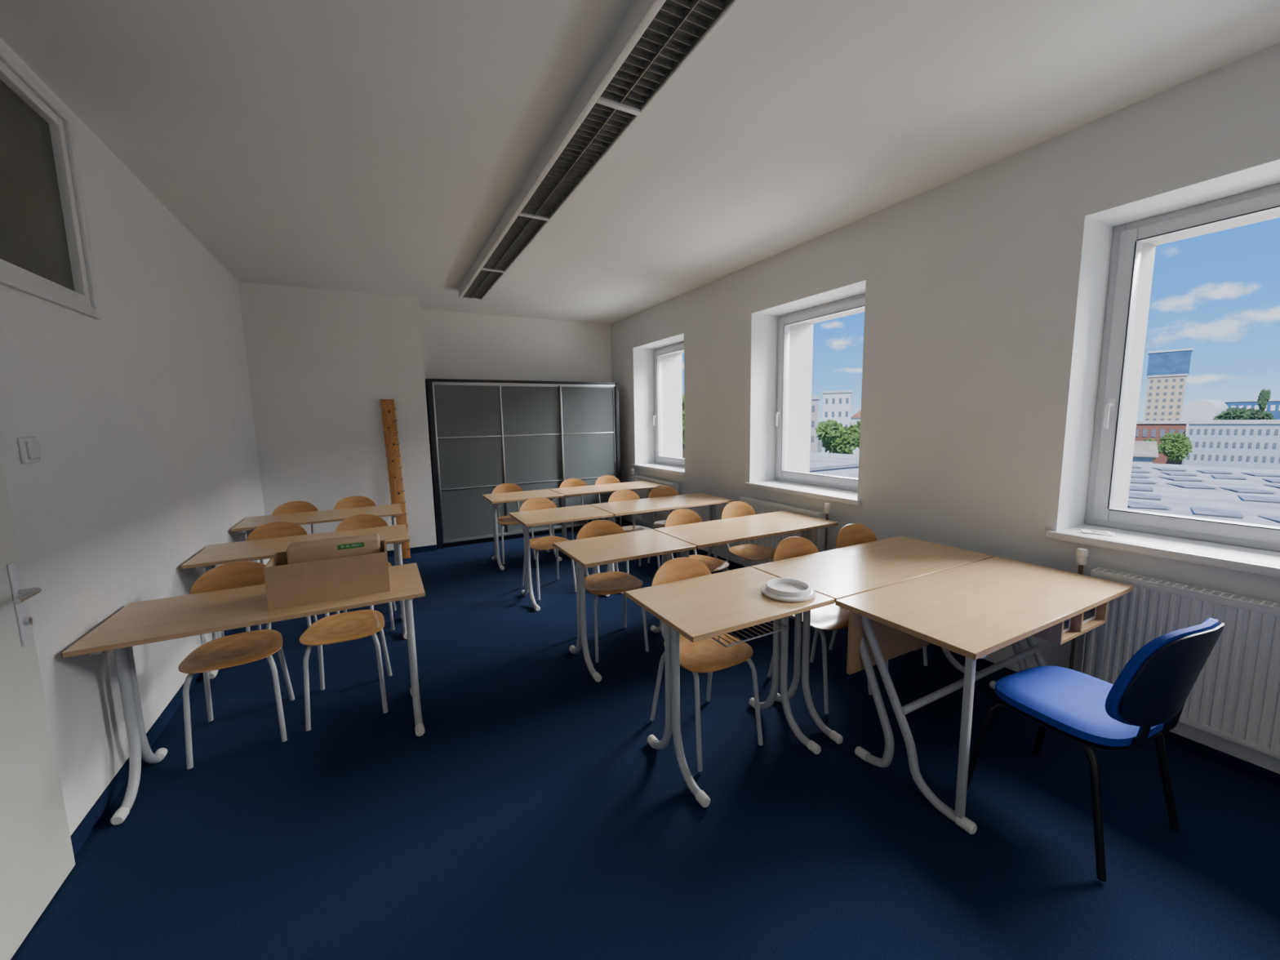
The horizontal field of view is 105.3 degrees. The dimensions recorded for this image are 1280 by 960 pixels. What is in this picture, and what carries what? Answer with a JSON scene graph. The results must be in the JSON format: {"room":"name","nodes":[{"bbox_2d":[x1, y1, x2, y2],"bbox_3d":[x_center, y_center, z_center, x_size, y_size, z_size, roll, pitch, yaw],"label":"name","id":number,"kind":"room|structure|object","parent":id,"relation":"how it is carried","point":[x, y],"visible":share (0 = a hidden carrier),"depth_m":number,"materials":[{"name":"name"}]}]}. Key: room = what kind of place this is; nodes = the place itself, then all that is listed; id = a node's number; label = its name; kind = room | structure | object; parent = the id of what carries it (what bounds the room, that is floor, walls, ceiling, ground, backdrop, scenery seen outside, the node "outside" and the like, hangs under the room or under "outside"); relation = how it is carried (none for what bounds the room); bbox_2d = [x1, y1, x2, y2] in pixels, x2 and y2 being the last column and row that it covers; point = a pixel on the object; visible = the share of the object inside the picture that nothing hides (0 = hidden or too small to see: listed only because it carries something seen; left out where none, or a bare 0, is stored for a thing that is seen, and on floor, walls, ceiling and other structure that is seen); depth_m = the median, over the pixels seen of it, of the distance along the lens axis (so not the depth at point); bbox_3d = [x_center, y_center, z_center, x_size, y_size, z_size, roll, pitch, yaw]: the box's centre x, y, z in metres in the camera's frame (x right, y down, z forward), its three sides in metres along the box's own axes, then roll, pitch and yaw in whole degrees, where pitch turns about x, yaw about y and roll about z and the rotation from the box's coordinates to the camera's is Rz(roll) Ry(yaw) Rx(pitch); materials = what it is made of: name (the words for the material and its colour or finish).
{"room":"classroom","nodes":[
{"label":"classroom","id":0,"kind":"room"},
{"bbox_2d":[0,37,270,835],"bbox_3d":[-2.284,-0.101,1.679,0.200,3.020,7.720,-5,8,-28],"label":"wall","id":1,"kind":"structure","parent":0,"point":[140,416],"depth_m":2.41,"materials":[{"name":"paint"}]},
{"bbox_2d":[17,436,41,463],"bbox_3d":[-2.208,-0.109,1.771,0.022,0.094,0.094,-5,8,-28],"label":"light switch","id":2,"kind":"object","parent":1,"relation":"attached to","point":[28,446],"visible":1,"depth_m":1.75,"materials":[{"name":"white plastic"}]},
{"bbox_2d":[0,449,75,959],"bbox_3d":[-1.858,0.441,1.287,0.100,2.012,0.840,-5,8,-28],"label":"door","id":3,"kind":"structure","parent":1,"relation":"in","point":[37,856],"depth_m":1.58,"materials":[{"name":"beige paint"}]},
{"bbox_2d":[0,44,102,319],"bbox_3d":[-2.242,-1.121,1.606,0.078,0.890,1.430,-5,8,-28],"label":"window","id":4,"kind":"structure","parent":1,"relation":"in","point":[46,252],"depth_m":2.00,"materials":[{"name":"white plastic"}]},
{"bbox_2d":[70,629,232,856],"bbox_3d":[-3.045,1.165,3.541,0.012,0.070,4.000,-5,8,-28],"label":"baseboard","id":5,"kind":"structure","parent":1,"relation":"attached to","point":[94,815],"depth_m":2.11,"materials":[{"name":"blue carpet"}]},
{"bbox_2d":[238,281,611,551],"bbox_3d":[-2.012,-0.728,6.620,5.390,3.020,0.800,-5,8,-28],"label":"wall","id":6,"kind":"structure","parent":0,"point":[322,363],"depth_m":5.54,"materials":[{"name":"paint"}]},
{"bbox_2d":[386,544,437,556],"bbox_3d":[-3.257,0.899,5.673,1.670,0.070,0.012,-5,8,-28],"label":"baseboard","id":7,"kind":"structure","parent":6,"relation":"attached to","point":[429,548],"depth_m":5.97,"materials":[{"name":"blue carpet"}]},
{"bbox_2d":[0,0,1279,324],"bbox_3d":[-0.213,-1.967,2.924,5.490,0.300,8.720,-5,8,-28],"label":"ceiling","id":8,"kind":"structure","parent":0,"point":[380,147],"depth_m":2.31,"materials":[{"name":"paint"}]},
{"bbox_2d":[457,0,741,300],"bbox_3d":[-0.263,-1.703,2.419,0.250,0.097,6.830,-5,8,-28],"label":"ceiling light","id":9,"kind":"object","parent":8,"relation":"attached to","point":[655,39],"visible":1,"depth_m":2.18,"materials":[{"name":"metal"}]},
{"bbox_2d":[10,520,1279,959],"bbox_3d":[-0.505,1.266,3.143,4.700,0.120,8.720,-5,8,-28],"label":"floor","id":10,"kind":"structure","parent":0,"point":[534,815],"depth_m":1.93,"materials":[{"name":"blue carpet"}]},
{"bbox_2d":[177,560,294,768],"bbox_3d":[-2.052,0.882,2.488,0.396,0.840,0.468,-5,8,-31],"label":"chair","id":11,"kind":"object","parent":10,"relation":"on","point":[234,650],"visible":0.82,"depth_m":2.52,"materials":[{"name":"brown wood"}]},
{"bbox_2d":[61,562,425,825],"bbox_3d":[-1.740,0.941,2.414,1.250,0.750,0.580,-5,8,-28],"label":"school desk","id":12,"kind":"object","parent":10,"relation":"on","point":[155,620],"visible":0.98,"depth_m":2.16,"materials":[{"name":"brown wood"}]},
{"bbox_2d":[263,539,390,610],"bbox_3d":[-1.527,0.457,2.427,0.490,0.200,0.290,-5,8,-28],"label":"cardboard box","id":13,"kind":"object","parent":12,"relation":"on","point":[287,585],"visible":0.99,"depth_m":2.30,"materials":[{"name":"cardboard"}]},
{"bbox_2d":[286,533,380,564],"bbox_3d":[-1.545,0.424,2.494,0.395,0.240,0.134,-5,8,-28],"label":"parcel","id":14,"kind":"object","parent":13,"relation":"in","point":[355,545],"visible":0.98,"depth_m":2.43,"materials":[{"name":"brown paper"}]},
{"bbox_2d":[245,521,317,631],"bbox_3d":[-2.634,0.756,3.564,0.396,0.840,0.468,-5,8,-30],"label":"chair","id":15,"kind":"object","parent":10,"relation":"on","point":[276,529],"visible":0.09,"depth_m":3.70,"materials":[{"name":"grey paint"}]},
{"bbox_2d":[180,524,409,679],"bbox_3d":[-2.341,0.811,3.526,1.250,0.750,0.580,-5,8,-28],"label":"school desk","id":16,"kind":"object","parent":10,"relation":"on","point":[212,555],"visible":0.55,"depth_m":3.41,"materials":[{"name":"brown wood"}]},
{"bbox_2d":[271,501,318,533],"bbox_3d":[-3.194,0.643,4.540,0.396,0.840,0.468,-5,8,-28],"label":"chair","id":17,"kind":"object","parent":10,"relation":"on","point":[291,507],"visible":0.16,"depth_m":4.69,"materials":[{"name":"grey paint"}]},
{"bbox_2d":[231,503,402,565],"bbox_3d":[-2.890,0.693,4.541,1.250,0.750,0.580,-5,8,-28],"label":"school desk","id":18,"kind":"object","parent":10,"relation":"on","point":[248,524],"visible":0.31,"depth_m":4.45,"materials":[{"name":"brown wood"}]},
{"bbox_2d":[299,604,392,731],"bbox_3d":[-1.651,0.842,2.746,0.396,0.840,0.468,-4,8,-24],"label":"chair","id":19,"kind":"object","parent":10,"relation":"on","point":[351,625],"visible":0.67,"depth_m":2.67,"materials":[{"name":"grey paint"}]},
{"bbox_2d":[333,495,376,509],"bbox_3d":[-2.781,0.603,4.804,0.396,0.840,0.468,-5,8,-28],"label":"chair","id":20,"kind":"object","parent":10,"relation":"on","point":[357,501],"visible":0.12,"depth_m":4.95,"materials":[{"name":"grey paint"}]},
{"bbox_2d":[335,514,395,630],"bbox_3d":[-2.147,0.718,3.800,0.396,0.840,0.468,-4,8,-25],"label":"chair","id":21,"kind":"object","parent":10,"relation":"on","point":[360,521],"visible":0.18,"depth_m":3.94,"materials":[{"name":"grey paint"}]},
{"bbox_2d":[380,399,410,559],"bbox_3d":[-2.823,-0.002,5.630,0.160,1.846,0.270,-7,9,-39],"label":"board","id":22,"kind":"object","parent":10,"relation":"on","point":[388,408],"visible":0.83,"depth_m":5.63,"materials":[{"name":"orange wood"}]},
{"bbox_2d":[492,483,535,564],"bbox_3d":[-1.458,0.478,5.607,0.396,0.840,0.468,-5,8,-28],"label":"chair","id":23,"kind":"object","parent":10,"relation":"on","point":[504,487],"visible":0.52,"depth_m":5.67,"materials":[{"name":"grey paint"}]},
{"bbox_2d":[481,488,564,570],"bbox_3d":[-1.317,0.539,5.544,0.780,0.750,0.580,-5,8,-28],"label":"school desk","id":24,"kind":"object","parent":10,"relation":"on","point":[495,499],"visible":0.77,"depth_m":5.38,"materials":[{"name":"brown wood"}]},
{"bbox_2d":[425,378,622,549],"bbox_3d":[-1.542,-0.298,6.819,2.560,2.100,0.544,-5,8,-28],"label":"tall cabinet","id":25,"kind":"object","parent":10,"relation":"on","point":[484,435],"visible":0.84,"depth_m":6.47,"materials":[{"name":"glass"}]},
{"bbox_2d":[519,497,576,599],"bbox_3d":[-0.864,0.604,4.526,0.396,0.840,0.468,-5,8,-32],"label":"chair","id":26,"kind":"object","parent":10,"relation":"on","point":[544,543],"visible":0.62,"depth_m":4.60,"materials":[{"name":"grey paint"}]},
{"bbox_2d":[508,504,613,611],"bbox_3d":[-0.708,0.671,4.415,0.780,0.750,0.580,-5,8,-28],"label":"school desk","id":27,"kind":"object","parent":10,"relation":"on","point":[531,518],"visible":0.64,"depth_m":4.24,"materials":[{"name":"brown wood"}]},
{"bbox_2d":[559,478,599,540],"bbox_3d":[-0.740,0.419,5.977,0.396,0.840,0.468,-5,8,-28],"label":"chair","id":28,"kind":"object","parent":10,"relation":"on","point":[569,482],"visible":0.22,"depth_m":6.12,"materials":[{"name":"grey paint"}]},
{"bbox_2d":[548,480,666,538],"bbox_3d":[-0.379,0.460,6.042,1.330,0.750,0.580,-5,8,-28],"label":"school desk","id":29,"kind":"object","parent":10,"relation":"on","point":[567,492],"visible":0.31,"depth_m":5.89,"materials":[{"name":"brown wood"}]},
{"bbox_2d":[576,520,648,662],"bbox_3d":[-0.207,0.735,3.399,0.396,0.840,0.468,-4,8,-22],"label":"chair","id":30,"kind":"object","parent":10,"relation":"on","point":[610,582],"visible":0.72,"depth_m":3.44,"materials":[{"name":"grey paint"}]},
{"bbox_2d":[595,475,634,526],"bbox_3d":[-0.327,0.379,6.241,0.396,0.840,0.468,-5,8,-28],"label":"chair","id":31,"kind":"object","parent":10,"relation":"on","point":[606,479],"visible":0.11,"depth_m":6.39,"materials":[{"name":"grey paint"}]},
{"bbox_2d":[552,528,696,682],"bbox_3d":[-0.107,0.800,3.303,0.780,0.750,0.580,-5,8,-28],"label":"school desk","id":32,"kind":"object","parent":10,"relation":"on","point":[592,552],"visible":0.73,"depth_m":3.14,"materials":[{"name":"brown wood"}]},
{"bbox_2d":[608,489,660,573],"bbox_3d":[-0.070,0.540,4.925,0.396,0.840,0.468,-5,8,-28],"label":"chair","id":33,"kind":"object","parent":10,"relation":"on","point":[620,495],"visible":0.31,"depth_m":5.05,"materials":[{"name":"grey paint"}]},
{"bbox_2d":[589,493,733,594],"bbox_3d":[0.231,0.592,4.912,1.330,0.750,0.580,-5,8,-28],"label":"school desk","id":34,"kind":"object","parent":10,"relation":"on","point":[618,508],"visible":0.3,"depth_m":4.80,"materials":[{"name":"brown wood"}]},
{"bbox_2d":[647,485,697,563],"bbox_3d":[0.336,0.500,5.184,0.396,0.840,0.468,-4,8,-24],"label":"chair","id":35,"kind":"object","parent":10,"relation":"on","point":[659,491],"visible":0.28,"depth_m":5.32,"materials":[{"name":"grey paint"}]},
{"bbox_2d":[664,508,728,572],"bbox_3d":[0.450,0.674,3.793,0.396,0.840,0.468,-5,8,-31],"label":"chair","id":36,"kind":"object","parent":10,"relation":"on","point":[682,516],"visible":0.35,"depth_m":3.90,"materials":[{"name":"grey paint"}]},
{"bbox_2d":[649,557,763,771],"bbox_3d":[0.312,0.850,2.413,0.396,0.840,0.468,-5,8,-28],"label":"chair","id":37,"kind":"object","parent":10,"relation":"on","point":[708,655],"visible":0.69,"depth_m":2.38,"materials":[{"name":"grey paint"}]},
{"bbox_2d":[624,566,835,807],"bbox_3d":[0.413,0.912,2.341,0.780,0.750,0.580,-5,8,-28],"label":"school desk","id":38,"kind":"object","parent":10,"relation":"on","point":[700,608],"visible":0.96,"depth_m":2.19,"materials":[{"name":"brown wood"}]},
{"bbox_2d":[711,617,789,647],"bbox_3d":[0.449,0.623,2.269,0.368,0.110,0.308,-5,8,-28],"label":"wire basket","id":39,"kind":"object","parent":38,"relation":"on","point":[737,642],"depth_m":2.16,"materials":[{"name":"silver metal"}]},
{"bbox_2d":[760,577,815,602],"bbox_3d":[0.697,0.514,2.299,0.246,0.042,0.246,-5,8,-28],"label":"round dish","id":40,"kind":"object","parent":38,"relation":"on","point":[784,589],"visible":1,"depth_m":2.27,"materials":[{"name":"ceramic"}]},
{"bbox_2d":[653,511,838,557],"bbox_3d":[0.831,0.721,3.801,1.330,0.750,0.580,-5,8,-28],"label":"school desk","id":41,"kind":"object","parent":10,"relation":"on","point":[702,535],"visible":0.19,"depth_m":3.67,"materials":[{"name":"brown wood"}]},
{"bbox_2d":[720,501,775,571],"bbox_3d":[0.943,0.626,4.099,0.396,0.840,0.468,-5,8,-28],"label":"chair","id":42,"kind":"object","parent":10,"relation":"on","point":[749,552],"visible":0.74,"depth_m":4.18,"materials":[{"name":"grey paint"}]},
{"bbox_2d":[767,536,871,714],"bbox_3d":[1.034,0.786,2.819,0.396,0.840,0.468,-5,8,-28],"label":"chair","id":43,"kind":"object","parent":10,"relation":"on","point":[829,617],"visible":0.44,"depth_m":2.82,"materials":[{"name":"grey paint"}]},
{"bbox_2d":[751,535,994,744],"bbox_3d":[1.351,0.833,2.838,1.330,0.750,0.580,-5,8,-28],"label":"school desk","id":44,"kind":"object","parent":10,"relation":"on","point":[837,574],"visible":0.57,"depth_m":2.66,"materials":[{"name":"brown wood"}]},
{"bbox_2d":[828,523,928,669],"bbox_3d":[1.531,0.737,3.139,0.396,0.840,0.468,-4,8,-25],"label":"chair","id":45,"kind":"object","parent":10,"relation":"on","point":[850,535],"visible":0.22,"depth_m":3.28,"materials":[{"name":"grey paint"}]},
{"bbox_2d":[835,556,1133,834],"bbox_3d":[1.624,0.895,2.313,1.350,0.750,0.590,-5,8,-28],"label":"desk","id":46,"kind":"object","parent":10,"relation":"on","point":[974,611],"visible":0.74,"depth_m":2.16,"materials":[{"name":"brown wood"}]},
{"bbox_2d":[967,617,1224,881],"bbox_3d":[1.707,0.873,1.855,0.525,0.885,0.580,-4,8,-23],"label":"office chair","id":47,"kind":"object","parent":10,"relation":"on","point":[1147,700],"visible":1,"depth_m":1.67,"materials":[{"name":"blue fabric"}]},
{"bbox_2d":[610,42,1279,773],"bbox_3d":[1.723,-0.481,4.143,0.420,3.020,8.320,-5,8,-28],"label":"wall","id":48,"kind":"structure","parent":0,"point":[985,289],"depth_m":2.97,"materials":[{"name":"paint"}]},
{"bbox_2d":[631,468,679,524],"bbox_3d":[0.184,0.319,6.580,0.125,0.856,1.178,-5,8,-28],"label":"radiator","id":49,"kind":"object","parent":48,"relation":"attached to","point":[644,517],"visible":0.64,"depth_m":6.59,"materials":[{"name":"white metal"}]},
{"bbox_2d":[632,475,675,484],"bbox_3d":[0.181,-0.006,6.496,0.085,0.008,1.088,-5,8,-28],"label":"grille","id":50,"kind":"object","parent":49,"relation":"attached to","point":[634,477],"depth_m":6.47,"materials":[{"name":"white metal"}]},
{"bbox_2d":[631,341,685,475],"bbox_3d":[0.394,-0.975,6.532,0.455,1.692,1.370,-5,8,-28],"label":"window","id":51,"kind":"structure","parent":48,"relation":"in","point":[677,469],"depth_m":7.00,"materials":[{"name":"white plastic"}]},
{"bbox_2d":[738,497,830,564],"bbox_3d":[1.309,0.562,4.498,0.125,0.856,1.078,-5,8,-28],"label":"radiator","id":52,"kind":"object","parent":48,"relation":"attached to","point":[817,535],"visible":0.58,"depth_m":4.42,"materials":[{"name":"white metal"}]},
{"bbox_2d":[739,497,822,514],"bbox_3d":[1.269,0.229,4.483,0.085,0.008,0.988,-5,8,-28],"label":"grille","id":53,"kind":"object","parent":52,"relation":"attached to","point":[747,500],"depth_m":4.43,"materials":[{"name":"white metal"}]},
{"bbox_2d":[745,293,865,505],"bbox_3d":[1.562,-0.723,4.370,0.455,1.692,1.330,-5,8,-28],"label":"window","id":54,"kind":"structure","parent":48,"relation":"in","point":[844,490],"depth_m":4.67,"materials":[{"name":"white plastic"}]},
{"bbox_2d":[622,518,1279,782],"bbox_3d":[1.559,1.018,4.229,0.012,0.030,8.320,-5,8,-28],"label":"baseboard","id":55,"kind":"structure","parent":48,"relation":"attached to","point":[1242,763],"depth_m":2.26,"materials":[{"name":"blue carpet"}]},
{"bbox_2d":[1045,182,1279,577],"bbox_3d":[2.764,-0.464,2.147,0.455,1.692,1.330,-5,8,-28],"label":"window","id":56,"kind":"structure","parent":48,"relation":"in","point":[1128,238],"depth_m":2.58,"materials":[{"name":"white plastic"}]},
{"bbox_2d":[1077,528,1114,536],"bbox_3d":[2.477,0.284,2.651,0.113,0.009,0.140,-8,10,-43],"label":"brochure","id":57,"kind":"object","parent":56,"relation":"on","point":[1106,533],"visible":1,"depth_m":2.64,"materials":[{"name":"white paper"}]},
{"bbox_2d":[1090,529,1108,533],"bbox_3d":[2.487,0.280,2.643,0.065,0.001,0.060,4,9,35],"label":"print","id":58,"kind":"object","parent":57,"relation":"on","point":[1092,531],"depth_m":2.64},
{"bbox_2d":[1069,547,1279,759],"bbox_3d":[2.668,0.855,1.983,0.125,0.856,1.474,-5,8,-28],"label":"radiator","id":59,"kind":"object","parent":48,"relation":"attached to","point":[1234,697],"visible":0.72,"depth_m":2.14,"materials":[{"name":"white metal"}]},
{"bbox_2d":[1092,567,1279,610],"bbox_3d":[2.665,0.530,1.899,0.085,0.008,1.383,-5,8,-28],"label":"grille","id":60,"kind":"object","parent":59,"relation":"attached to","point":[1201,593],"depth_m":2.20,"materials":[{"name":"white metal"}]},
{"bbox_2d":[661,210,1279,551],"bbox_3d":[2.071,-0.511,4.327,0.370,3.020,8.320,-5,8,-28],"label":"wall","id":61,"kind":"structure","parent":0,"point":[801,335],"depth_m":5.00,"materials":[{"name":"paint"}]},
{"label":"outside","id":62,"kind":"structure","parent":0,"visible":0},
{"bbox_2d":[817,422,1184,465],"bbox_3d":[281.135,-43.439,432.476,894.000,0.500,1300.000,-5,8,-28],"label":"ground","id":63,"kind":"structure","parent":62,"point":[819,442],"depth_m":242.96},
{"bbox_2d":[682,394,684,458],"bbox_3d":[4.468,-0.063,51.531,4.905,18.250,6.260,-7,10,-42],"label":"building","id":64,"kind":"structure","parent":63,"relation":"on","point":[683,447],"depth_m":49.98,"materials":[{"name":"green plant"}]},
{"bbox_2d":[809,396,820,452],"bbox_3d":[40.216,-9.719,117.219,4.951,19.748,8.600,1,8,19],"label":"house","id":65,"kind":"structure","parent":63,"relation":"on","point":[815,400],"depth_m":112.49,"materials":[{"name":"white concrete"}]},
{"bbox_2d":[809,451,858,472],"bbox_3d":[16.338,1.061,76.363,30.600,9.400,34.600,-5,8,-28],"label":"building","id":66,"kind":"structure","parent":63,"relation":"on","point":[819,461],"depth_m":65.09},
{"bbox_2d":[814,419,857,454],"bbox_3d":[36.612,-4.057,92.401,8.376,14.843,6.147,-1,7,0],"label":"tree","id":67,"kind":"object","parent":63,"relation":"on","point":[836,438],"visible":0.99,"depth_m":90.10,"materials":[{"name":"green plant"}]},
{"bbox_2d":[822,390,852,453],"bbox_3d":[56.107,-14.040,139.856,7.601,22.113,10.600,2,8,22],"label":"apartment block","id":68,"kind":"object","parent":63,"relation":"on","point":[836,404],"visible":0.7,"depth_m":134.30,"materials":[{"name":"white concrete"}]},
{"bbox_2d":[848,420,860,448],"bbox_3d":[52.454,-7.177,115.151,7.097,14.798,7.505,-5,8,-28],"label":"tree","id":69,"kind":"object","parent":63,"relation":"on","point":[854,429],"visible":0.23,"depth_m":113.79,"materials":[{"name":"green plant"}]},
{"bbox_2d":[849,410,860,454],"bbox_3d":[82.794,-16.761,175.077,13.000,17.781,7.703,-5,8,-28],"label":"house","id":70,"kind":"structure","parent":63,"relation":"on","point":[856,416],"depth_m":173.93,"materials":[{"name":"tile"}]},
{"bbox_2d":[812,462,1279,526],"bbox_3d":[48.123,5.830,34.106,52.200,9.400,63.000,-5,8,-28],"label":"flat roof hall","id":71,"kind":"structure","parent":63,"relation":"on","point":[1180,499],"depth_m":38.89,"materials":[{"name":"concrete"}]},
{"bbox_2d":[1130,474,1151,478],"bbox_3d":[48.982,-0.433,48.651,2.000,0.162,3.200,4,8,32],"label":"solar panel","id":72,"kind":"object","parent":71,"relation":"on","point":[1138,476],"visible":0.52,"depth_m":47.56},
{"bbox_2d":[1131,469,1151,473],"bbox_3d":[53.080,-0.978,52.409,2.000,0.162,3.200,4,9,37],"label":"solar panel","id":73,"kind":"object","parent":71,"relation":"on","point":[1132,470],"visible":0.64,"depth_m":51.31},
{"bbox_2d":[1128,485,1154,491],"bbox_3d":[41.642,0.657,41.016,2.000,0.162,3.200,6,10,44],"label":"skylight","id":74,"kind":"object","parent":71,"relation":"on","point":[1131,487],"visible":0.64,"depth_m":40.20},
{"bbox_2d":[1129,479,1158,484],"bbox_3d":[45.721,0.088,44.964,2.000,0.162,3.200,3,8,32],"label":"solar panel","id":75,"kind":"object","parent":71,"relation":"on","point":[1132,481],"visible":0.64,"depth_m":44.10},
{"bbox_2d":[1128,492,1161,500],"bbox_3d":[38.254,1.198,37.188,3.200,0.162,2.000,-8,10,-43],"label":"skylight","id":76,"kind":"object","parent":71,"relation":"on","point":[1136,495],"visible":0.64,"depth_m":36.79,"materials":[{"name":"glass"}]},
{"bbox_2d":[1127,500,1172,510],"bbox_3d":[34.653,1.697,33.728,2.000,0.162,3.200,3,8,30],"label":"skylight","id":77,"kind":"object","parent":71,"relation":"on","point":[1138,504],"visible":0.81,"depth_m":32.99,"materials":[{"name":"glass"}]},
{"bbox_2d":[1153,467,1186,471],"bbox_3d":[57.874,-1.187,53.402,2.000,0.162,3.200,4,9,33],"label":"solar panel","id":78,"kind":"object","parent":71,"relation":"on","point":[1162,468],"visible":1,"depth_m":52.84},
{"bbox_2d":[1160,471,1197,475],"bbox_3d":[54.657,-0.639,49.500,2.000,0.162,3.200,4,9,35],"label":"solar panel","id":79,"kind":"object","parent":71,"relation":"on","point":[1175,473],"visible":1,"depth_m":48.88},
{"bbox_2d":[1160,476,1205,481],"bbox_3d":[50.833,-0.117,45.886,2.000,0.162,3.200,3,8,27],"label":"solar panel","id":80,"kind":"object","parent":71,"relation":"on","point":[1175,478],"visible":1,"depth_m":45.43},
{"bbox_2d":[1165,482,1218,488],"bbox_3d":[47.023,0.480,41.676,2.000,0.162,3.200,3,8,27],"label":"skylight","id":81,"kind":"object","parent":71,"relation":"on","point":[1184,485],"visible":1,"depth_m":40.99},
{"bbox_2d":[1196,470,1234,474],"bbox_3d":[59.409,-0.850,50.515,2.000,0.162,3.200,5,9,38],"label":"solar panel","id":82,"kind":"object","parent":71,"relation":"on","point":[1204,471],"visible":1,"depth_m":49.76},
{"bbox_2d":[1190,506,1244,518],"bbox_3d":[36.418,2.026,30.870,3.200,0.162,2.000,-8,10,-44],"label":"skylight","id":83,"kind":"object","parent":71,"relation":"on","point":[1199,511],"visible":1,"depth_m":30.56,"materials":[{"name":"glass"}]},
{"bbox_2d":[1210,475,1248,479],"bbox_3d":[56.007,-0.280,46.457,2.000,0.162,3.200,6,10,44],"label":"solar panel","id":84,"kind":"object","parent":71,"relation":"on","point":[1221,477],"visible":1,"depth_m":45.99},
{"bbox_2d":[1218,486,1277,493],"bbox_3d":[48.365,0.804,38.919,2.000,0.162,3.200,3,8,31],"label":"skylight","id":85,"kind":"object","parent":71,"relation":"on","point":[1240,490],"visible":1,"depth_m":38.34,"materials":[{"name":"glass"}]},
{"bbox_2d":[1237,494,1279,502],"bbox_3d":[44.739,1.346,35.116,3.200,0.162,2.000,-8,10,-43],"label":"skylight","id":86,"kind":"object","parent":71,"relation":"on","point":[1246,498],"visible":1,"depth_m":34.78,"materials":[{"name":"glass"}]},
{"bbox_2d":[1242,472,1279,476],"bbox_3d":[61.073,-0.545,47.862,2.000,0.162,3.200,4,9,34],"label":"solar panel","id":87,"kind":"object","parent":71,"relation":"on","point":[1260,474],"visible":1,"depth_m":47.20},
{"bbox_2d":[1257,515,1279,521],"bbox_3d":[37.711,2.379,27.888,2.000,0.162,3.200,3,8,30],"label":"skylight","id":88,"kind":"object","parent":71,"relation":"on","point":[1273,517],"visible":1,"depth_m":29.02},
{"bbox_2d":[1261,478,1279,483],"bbox_3d":[57.305,0.080,43.426,2.000,0.162,3.200,5,10,42],"label":"solar panel","id":89,"kind":"object","parent":71,"relation":"on","point":[1277,481],"visible":1,"depth_m":43.46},
{"bbox_2d":[1262,484,1279,487],"bbox_3d":[53.395,0.585,39.961,2.000,0.162,3.200,3,8,31],"label":"skylight","id":90,"kind":"object","parent":71,"relation":"on","point":[1272,485],"visible":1,"depth_m":40.94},
{"bbox_2d":[1132,440,1159,463],"bbox_3d":[68.226,-0.867,78.080,19.000,11.000,15.200,6,10,43],"label":"shed","id":91,"kind":"object","parent":63,"relation":"on","point":[1144,451],"visible":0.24,"depth_m":68.11,"materials":[{"name":"white"}]},
{"bbox_2d":[1142,438,1161,459],"bbox_3d":[96.022,-2.825,92.620,4.288,10.286,3.737,-5,8,-28],"label":"tree","id":92,"kind":"object","parent":63,"relation":"on","point":[1149,439],"visible":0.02,"depth_m":91.41,"materials":[{"name":"green plant"}]},
{"bbox_2d":[1134,420,1187,464],"bbox_3d":[117.023,-6.947,111.645,12.600,12.982,9.932,-8,10,-43],"label":"brick building","id":93,"kind":"structure","parent":63,"relation":"on","point":[1145,429],"depth_m":106.63,"materials":[{"name":"red brick"}]},
{"bbox_2d":[1143,348,1193,420],"bbox_3d":[170.865,-24.439,159.246,14.600,33.924,9.676,-8,10,-43],"label":"tower block","id":94,"kind":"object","parent":63,"relation":"on","point":[1167,371],"visible":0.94,"depth_m":153.64,"materials":[{"name":"beige concrete"}]},
{"bbox_2d":[1158,431,1193,464],"bbox_3d":[82.559,-1.383,75.891,3.881,12.074,4.025,-5,8,-28],"label":"tree","id":95,"kind":"object","parent":63,"relation":"on","point":[1176,446],"visible":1,"depth_m":74.52,"materials":[{"name":"green plant"}]},
{"bbox_2d":[1181,399,1228,436],"bbox_3d":[206.883,-19.983,179.233,15.000,18.839,8.218,-5,8,-28],"label":"arched hall","id":96,"kind":"object","parent":63,"relation":"on","point":[1201,409],"visible":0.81,"depth_m":175.04,"materials":[{"name":"white"}]},
{"bbox_2d":[1211,406,1251,420],"bbox_3d":[157.086,-11.479,130.602,6.757,15.847,7.282,-5,8,-28],"label":"tree","id":97,"kind":"object","parent":63,"relation":"on","point":[1233,413],"visible":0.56,"depth_m":127.73,"materials":[{"name":"green plant"}]},
{"bbox_2d":[1183,419,1279,470],"bbox_3d":[115.981,-4.924,94.859,14.600,13.200,13.413,-7,9,-39],"label":"office building","id":98,"kind":"structure","parent":63,"relation":"on","point":[1232,443],"depth_m":90.54,"materials":[{"name":"white concrete"}]},
{"bbox_2d":[1222,400,1279,419],"bbox_3d":[266.380,-24.819,210.234,30.600,18.623,25.210,-7,9,-38],"label":"building","id":99,"kind":"structure","parent":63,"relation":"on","point":[1273,406],"depth_m":200.93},
{"bbox_2d":[1245,408,1276,419],"bbox_3d":[179.191,-13.104,141.546,6.629,15.570,6.767,-5,8,-28],"label":"tree","id":100,"kind":"object","parent":63,"relation":"on","point":[1255,414],"visible":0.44,"depth_m":139.52,"materials":[{"name":"green plant"}]},
{"bbox_2d":[1257,388,1271,419],"bbox_3d":[151.372,-12.175,119.349,2.154,20.239,2.104,-5,8,-28],"label":"tree","id":101,"kind":"object","parent":63,"relation":"on","point":[1264,397],"visible":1,"depth_m":118.06,"materials":[{"name":"green plant"}]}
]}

